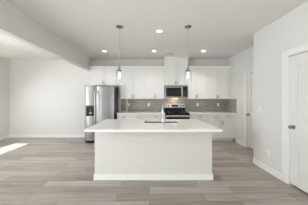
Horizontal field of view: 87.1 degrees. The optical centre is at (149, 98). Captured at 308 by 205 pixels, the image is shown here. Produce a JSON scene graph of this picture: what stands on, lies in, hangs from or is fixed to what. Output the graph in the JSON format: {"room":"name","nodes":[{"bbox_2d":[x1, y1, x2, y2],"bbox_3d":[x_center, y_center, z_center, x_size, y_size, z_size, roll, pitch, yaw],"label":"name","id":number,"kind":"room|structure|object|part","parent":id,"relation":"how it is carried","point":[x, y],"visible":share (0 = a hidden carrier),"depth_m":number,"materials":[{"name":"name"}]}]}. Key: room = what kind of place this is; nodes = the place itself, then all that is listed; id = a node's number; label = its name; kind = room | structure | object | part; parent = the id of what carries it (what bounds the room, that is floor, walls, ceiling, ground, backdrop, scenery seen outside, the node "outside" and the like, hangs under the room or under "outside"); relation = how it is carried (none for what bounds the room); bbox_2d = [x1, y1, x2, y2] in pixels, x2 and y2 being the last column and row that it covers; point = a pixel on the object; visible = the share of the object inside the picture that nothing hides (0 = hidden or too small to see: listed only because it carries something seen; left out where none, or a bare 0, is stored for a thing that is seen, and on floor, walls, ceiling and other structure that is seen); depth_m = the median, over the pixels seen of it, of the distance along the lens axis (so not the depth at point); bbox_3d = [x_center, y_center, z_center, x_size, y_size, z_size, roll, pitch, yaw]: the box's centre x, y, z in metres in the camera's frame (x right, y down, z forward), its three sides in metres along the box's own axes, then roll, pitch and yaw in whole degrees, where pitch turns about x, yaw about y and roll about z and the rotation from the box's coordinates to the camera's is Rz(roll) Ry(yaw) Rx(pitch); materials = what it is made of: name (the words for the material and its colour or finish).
{"room":"kitchen","nodes":[
{"label":"kitchen","id":0,"kind":"room"},
{"bbox_2d":[0,57,8,136],"bbox_3d":[-4.990,0.000,1.200,0.120,2.740,9.000,0,0,0],"label":"wall","id":1,"kind":"structure","parent":0,"point":[4,63],"depth_m":5.51,"materials":[{"name":"white paint"}]},
{"bbox_2d":[9,60,226,134],"bbox_3d":[-1.065,0.000,5.760,7.970,2.740,0.120,0,0,0],"label":"wall","id":2,"kind":"structure","parent":0,"point":[47,97],"depth_m":5.70,"materials":[{"name":"white paint"}]},
{"bbox_2d":[9,135,84,137],"bbox_3d":[-3.465,1.319,5.687,2.930,0.099,0.026,0,0,0],"label":"baseboard","id":3,"kind":"structure","parent":2,"relation":"attached to","point":[10,136],"depth_m":5.69,"materials":[{"name":"white paint"}]},
{"bbox_2d":[90,68,116,85],"bbox_3d":[-1.531,-0.723,5.515,0.898,0.585,0.366,0,0,0],"label":"upper cabinet","id":4,"kind":"object","parent":2,"relation":"attached to","point":[98,76],"visible":1,"depth_m":5.38,"materials":[{"name":"white paint"}]},
{"bbox_3d":[-1.756,-0.723,5.380,0.444,0.577,0.020,0,0,0],"label":"door","id":5,"kind":"part","parent":4,"relation":"part of","materials":[{"name":"white paint"}]},
{"bbox_3d":[-1.306,-0.723,5.380,0.444,0.577,0.020,0,0,0],"label":"door","id":6,"kind":"part","parent":4,"relation":"part of","materials":[{"name":"white paint"}]},
{"bbox_2d":[89,66,163,67],"bbox_3d":[-0.751,-1.044,5.357,2.487,0.055,0.065,0,0,0],"label":"crown molding","id":7,"kind":"structure","parent":4,"relation":"attached to","point":[89,66],"depth_m":5.34,"materials":[{"name":"white paint"}]},
{"bbox_2d":[117,68,145,98],"bbox_3d":[-0.600,-0.501,5.515,0.956,1.028,0.366,0,0,0],"label":"upper cabinet","id":8,"kind":"object","parent":2,"relation":"attached to","point":[132,80],"depth_m":5.38,"materials":[{"name":"white paint"}]},
{"bbox_3d":[-1.024,-0.723,5.400,0.109,0.585,0.020,0,0,0],"label":"filler panel","id":9,"kind":"part","parent":8,"relation":"part of","materials":[{"name":"white wood"}]},
{"bbox_3d":[-0.756,-0.501,5.380,0.418,1.020,0.020,0,0,0],"label":"door","id":10,"kind":"part","parent":8,"relation":"part of","materials":[{"name":"white paint"}]},
{"bbox_3d":[-0.333,-0.501,5.380,0.418,1.020,0.020,0,0,0],"label":"door","id":11,"kind":"part","parent":8,"relation":"part of","materials":[{"name":"white paint"}]},
{"bbox_2d":[146,68,163,98],"bbox_3d":[0.185,-0.501,5.515,0.610,1.028,0.366,0,0,0],"label":"upper cabinet","id":12,"kind":"object","parent":2,"relation":"attached to","point":[154,77],"visible":1,"depth_m":5.37,"materials":[{"name":"white paint"}]},
{"bbox_3d":[0.033,-0.501,5.380,0.300,1.020,0.020,0,0,0],"label":"door","id":13,"kind":"part","parent":12,"relation":"part of","materials":[{"name":"white paint"}]},
{"bbox_3d":[0.338,-0.501,5.380,0.300,1.020,0.020,0,0,0],"label":"door","id":14,"kind":"part","parent":12,"relation":"part of","materials":[{"name":"white paint"}]},
{"bbox_2d":[164,59,186,85],"bbox_3d":[0.875,-0.875,5.500,0.760,0.880,0.396,0,0,0],"label":"upper cabinet","id":15,"kind":"object","parent":2,"relation":"attached to","point":[175,73],"visible":0.96,"depth_m":5.35,"materials":[{"name":"white paint"}]},
{"bbox_3d":[0.685,-0.875,5.350,0.375,0.872,0.020,0,0,0],"label":"door","id":16,"kind":"part","parent":15,"relation":"part of","materials":[{"name":"white paint"}]},
{"bbox_2d":[164,85,187,97],"bbox_3d":[0.875,-0.221,5.467,0.754,0.419,0.442,0,0,0],"label":"microwave","id":17,"kind":"object","parent":15,"relation":"attached to","point":[170,91],"visible":0.98,"depth_m":5.29,"materials":[{"name":"silver metal"}]},
{"bbox_3d":[0.792,-0.200,5.307,0.589,0.367,0.034,0,0,0],"label":"door","id":18,"kind":"part","parent":17,"relation":"part of","materials":[{"name":"black glass"}]},
{"bbox_3d":[1.171,-0.223,5.307,0.162,0.320,0.034,0,0,0],"label":"control panel","id":19,"kind":"part","parent":17,"relation":"part of","materials":[{"name":"black glass"}]},
{"bbox_2d":[164,57,188,58],"bbox_3d":[0.875,-1.342,5.327,0.810,0.052,0.065,0,0,0],"label":"crown molding","id":20,"kind":"structure","parent":15,"relation":"attached to","point":[164,57],"depth_m":5.31,"materials":[{"name":"white paint"}]},
{"bbox_3d":[1.065,-0.875,5.350,0.375,0.872,0.020,0,0,0],"label":"door","id":21,"kind":"part","parent":15,"relation":"part of","materials":[{"name":"white paint"}]},
{"bbox_2d":[121,99,236,113],"bbox_3d":[0.854,0.292,5.380,3.732,0.556,0.640,0,0,0],"label":"tile backsplash","id":22,"kind":"structure","parent":2,"relation":"attached to","point":[136,105],"depth_m":5.69,"materials":[{"name":"grey tile"}]},
{"bbox_2d":[185,68,205,98],"bbox_3d":[1.560,-0.501,5.515,0.600,1.028,0.366,0,0,0],"label":"upper cabinet","id":23,"kind":"object","parent":2,"relation":"attached to","point":[196,83],"visible":0.96,"depth_m":5.38,"materials":[{"name":"white paint"}]},
{"bbox_3d":[1.410,-0.501,5.380,0.295,1.020,0.020,0,0,0],"label":"door","id":24,"kind":"part","parent":23,"relation":"part of","materials":[{"name":"white paint"}]},
{"bbox_3d":[1.710,-0.501,5.380,0.295,1.020,0.020,0,0,0],"label":"door","id":25,"kind":"part","parent":23,"relation":"part of","materials":[{"name":"white paint"}]},
{"bbox_2d":[206,68,230,98],"bbox_3d":[2.290,-0.501,5.515,0.856,1.028,0.366,0,0,0],"label":"upper cabinet","id":26,"kind":"object","parent":2,"relation":"attached to","point":[217,79],"depth_m":5.38,"materials":[{"name":"white paint"}]},
{"bbox_2d":[189,66,231,67],"bbox_3d":[1.990,-1.044,5.357,1.456,0.055,0.065,0,0,0],"label":"crown molding","id":27,"kind":"structure","parent":26,"relation":"attached to","point":[189,66],"depth_m":5.35,"materials":[{"name":"white paint"}]},
{"bbox_3d":[2.057,-0.501,5.380,0.384,1.020,0.020,0,0,0],"label":"door","id":28,"kind":"part","parent":26,"relation":"part of","materials":[{"name":"white paint"}]},
{"bbox_3d":[2.446,-0.501,5.380,0.384,1.020,0.020,0,0,0],"label":"door","id":29,"kind":"part","parent":26,"relation":"part of","materials":[{"name":"white paint"}]},
{"bbox_3d":[2.680,-0.501,5.400,0.076,1.028,0.020,0,0,0],"label":"filler panel","id":30,"kind":"part","parent":26,"relation":"part of","materials":[{"name":"white wood"}]},
{"bbox_2d":[0,0,307,59],"bbox_3d":[-1.020,-1.430,1.200,8.120,0.120,9.300,0,0,0],"label":"ceiling","id":31,"kind":"structure","parent":0,"point":[225,29],"depth_m":3.08,"materials":[{"name":"white paint"}]},
{"bbox_2d":[0,0,92,71],"bbox_3d":[-2.055,-1.155,1.200,0.110,0.430,9.000,0,0,0],"label":"ceiling beam","id":32,"kind":"structure","parent":31,"relation":"attached to","point":[15,23],"depth_m":2.87,"materials":[{"name":"white paint"}]},
{"bbox_2d":[116,25,122,78],"bbox_3d":[-0.573,-0.830,3.080,0.140,1.080,0.140,0,0,0],"label":"pendant lamp","id":33,"kind":"object","parent":31,"relation":"hanging from","point":[119,27],"visible":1,"depth_m":3.08,"materials":[{"name":"silver metal"}]},
{"bbox_3d":[-0.573,-0.964,3.080,0.009,0.758,0.009,0,0,0],"label":"rod","id":34,"kind":"part","parent":33,"relation":"part of","materials":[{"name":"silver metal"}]},
{"bbox_2d":[185,25,190,78],"bbox_3d":[0.732,-0.830,3.080,0.140,1.080,0.140,0,0,0],"label":"pendant lamp","id":35,"kind":"object","parent":31,"relation":"hanging from","point":[186,26],"visible":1,"depth_m":3.06,"materials":[{"name":"white glass"}]},
{"bbox_2d":[0,138,307,204],"bbox_3d":[-1.020,1.420,1.200,8.120,0.100,9.300,0,0,0],"label":"floor","id":36,"kind":"structure","parent":0,"point":[33,171],"depth_m":2.64,"materials":[{"name":"grey wood"}]},
{"bbox_2d":[85,86,117,142],"bbox_3d":[-1.535,0.488,5.269,0.900,1.764,0.801,0,0,0],"label":"refrigerator","id":37,"kind":"object","parent":36,"relation":"on","point":[101,102],"visible":0.76,"depth_m":4.94,"materials":[{"name":"silver metal"}]},
{"bbox_3d":[-1.806,0.455,4.976,0.359,1.660,0.068,0,0,0],"label":"door","id":38,"kind":"part","parent":37,"relation":"part of","materials":[{"name":"silver metal"}]},
{"bbox_3d":[-1.655,0.305,4.909,0.026,1.055,0.080,0,0,0],"label":"handle","id":39,"kind":"part","parent":37,"relation":"part of","materials":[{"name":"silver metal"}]},
{"bbox_3d":[-1.349,0.455,4.976,0.527,1.660,0.068,0,0,0],"label":"door","id":40,"kind":"part","parent":37,"relation":"part of","materials":[{"name":"silver metal"}]},
{"bbox_2d":[117,114,145,118],"bbox_3d":[-0.571,0.933,5.375,0.898,0.871,0.646,0,0,0],"label":"base cabinet","id":41,"kind":"object","parent":36,"relation":"on","point":[119,116],"visible":0.27,"depth_m":5.09,"materials":[{"name":"white paint"}]},
{"bbox_3d":[-0.795,0.581,5.100,0.444,0.142,0.020,0,0,0],"label":"drawer","id":42,"kind":"part","parent":41,"relation":"part of","materials":[{"name":"white paint"}]},
{"bbox_3d":[-0.346,0.581,5.100,0.444,0.142,0.020,0,0,0],"label":"drawer","id":43,"kind":"part","parent":41,"relation":"part of","materials":[{"name":"white paint"}]},
{"bbox_2d":[116,112,164,113],"bbox_3d":[-0.273,0.477,5.374,1.524,0.038,0.628,0,0,0],"label":"countertop","id":44,"kind":"structure","parent":41,"relation":"on","point":[118,112],"depth_m":5.06,"materials":[{"name":"white stone"}]},
{"bbox_2d":[93,132,212,179],"bbox_3d":[0.065,0.930,3.126,2.030,0.877,0.844,0,0,0],"label":"kitchen island","id":45,"kind":"object","parent":36,"relation":"on","point":[118,155],"visible":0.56,"depth_m":2.73,"materials":[{"name":"white paint"}]},
{"bbox_3d":[0.065,1.319,3.087,2.030,0.099,0.766,0,0,0],"label":"skirting","id":46,"kind":"part","parent":45,"relation":"part of","materials":[{"name":"white paint"}]},
{"bbox_2d":[84,119,222,131],"bbox_3d":[0.059,0.473,2.970,2.033,0.034,1.200,0,0,0],"label":"island countertop","id":47,"kind":"structure","parent":45,"relation":"on","point":[108,125],"depth_m":2.64,"materials":[{"name":"white stone"}]},
{"bbox_2d":[145,122,177,122],"bbox_3d":[0.235,0.591,3.195,0.682,0.199,0.342,0,0,0],"label":"sink","id":48,"kind":"object","parent":47,"relation":"in","point":[145,122],"visible":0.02,"depth_m":3.36,"materials":[{"name":"silver metal"}]},
{"bbox_2d":[146,114,164,118],"bbox_3d":[0.184,0.933,5.375,0.608,0.871,0.646,0,0,0],"label":"base cabinet","id":49,"kind":"object","parent":36,"relation":"on","point":[148,116],"visible":0.17,"depth_m":5.09,"materials":[{"name":"white paint"}]},
{"bbox_2d":[164,104,189,118],"bbox_3d":[0.875,0.775,5.333,0.758,1.190,0.690,0,0,0],"label":"range","id":50,"kind":"object","parent":36,"relation":"on","point":[172,111],"visible":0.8,"depth_m":5.18,"materials":[{"name":"silver glass"}]},
{"bbox_2d":[164,111,188,112],"bbox_3d":[0.875,0.455,5.351,0.758,0.017,0.598,0,0,0],"label":"cooktop","id":51,"kind":"object","parent":50,"relation":"in","point":[164,111],"depth_m":5.18,"materials":[{"name":"black glass"}]},
{"bbox_3d":[0.875,0.777,5.073,0.756,0.615,0.042,0,0,0],"label":"oven door","id":52,"kind":"part","parent":50,"relation":"part of","materials":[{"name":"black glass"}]},
{"bbox_3d":[0.875,0.545,5.021,0.716,0.056,0.065,0,0,0],"label":"handle","id":53,"kind":"part","parent":50,"relation":"part of","materials":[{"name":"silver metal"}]},
{"bbox_2d":[190,114,208,123],"bbox_3d":[1.575,0.933,5.375,0.626,0.871,0.646,0,0,0],"label":"base cabinet","id":54,"kind":"object","parent":36,"relation":"on","point":[203,117],"visible":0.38,"depth_m":5.09,"materials":[{"name":"white paint"}]},
{"bbox_3d":[1.575,0.581,5.100,0.621,0.142,0.020,0,0,0],"label":"drawer","id":55,"kind":"part","parent":54,"relation":"part of","materials":[{"name":"white paint"}]},
{"bbox_2d":[209,114,235,140],"bbox_3d":[2.304,0.933,5.375,0.828,0.871,0.646,0,0,0],"label":"base cabinet","id":56,"kind":"object","parent":36,"relation":"on","point":[225,122],"depth_m":5.10,"materials":[{"name":"white paint"}]},
{"bbox_2d":[189,112,235,113],"bbox_3d":[1.984,0.477,5.374,1.447,0.038,0.628,0,0,0],"label":"countertop","id":57,"kind":"structure","parent":56,"relation":"on","point":[189,112],"depth_m":5.06,"materials":[{"name":"white stone"}]},
{"bbox_3d":[2.084,0.959,5.100,0.382,0.602,0.020,0,0,0],"label":"door","id":58,"kind":"part","parent":56,"relation":"part of","materials":[{"name":"white paint"}]},
{"bbox_3d":[2.084,0.581,5.100,0.382,0.142,0.020,0,0,0],"label":"drawer","id":59,"kind":"part","parent":56,"relation":"part of","materials":[{"name":"white paint"}]},
{"bbox_3d":[2.471,0.581,5.100,0.382,0.142,0.020,0,0,0],"label":"drawer","id":60,"kind":"part","parent":56,"relation":"part of","materials":[{"name":"white paint"}]},
{"bbox_3d":[2.471,0.959,5.100,0.382,0.602,0.020,0,0,0],"label":"door","id":61,"kind":"part","parent":56,"relation":"part of","materials":[{"name":"white paint"}]},
{"bbox_3d":[2.692,0.881,5.110,0.051,0.767,0.020,0,0,0],"label":"filler panel","id":62,"kind":"part","parent":56,"relation":"part of","materials":[{"name":"white wood"}]},
{"bbox_2d":[227,47,252,141],"bbox_3d":[2.780,0.000,4.580,0.120,2.740,2.240,0,0,0],"label":"wall","id":63,"kind":"structure","parent":0,"point":[241,62],"depth_m":4.90,"materials":[{"name":"white paint"}]},
{"bbox_2d":[244,69,252,148],"bbox_3d":[2.753,0.297,4.140,0.173,2.144,0.980,0,0,0],"label":"door","id":64,"kind":"structure","parent":63,"relation":"in","point":[248,75],"depth_m":4.48,"materials":[{"name":"white paint"}]},
{"bbox_2d":[253,1,307,173],"bbox_3d":[2.530,0.000,0.080,0.620,2.740,6.760,0,0,0],"label":"wall","id":65,"kind":"structure","parent":0,"point":[289,31],"depth_m":2.95,"materials":[{"name":"white paint"}]},
{"bbox_2d":[252,158,281,180],"bbox_3d":[2.207,1.319,0.080,0.026,0.099,6.760,0,0,0],"label":"baseboard","id":66,"kind":"structure","parent":65,"relation":"attached to","point":[276,174],"depth_m":3.00,"materials":[{"name":"white paint"}]},
{"bbox_2d":[282,43,307,192],"bbox_3d":[2.253,0.297,2.195,0.173,2.144,0.990,0,0,0],"label":"door","id":67,"kind":"structure","parent":65,"relation":"in","point":[294,60],"depth_m":2.48,"materials":[{"name":"white paint"}]}
]}

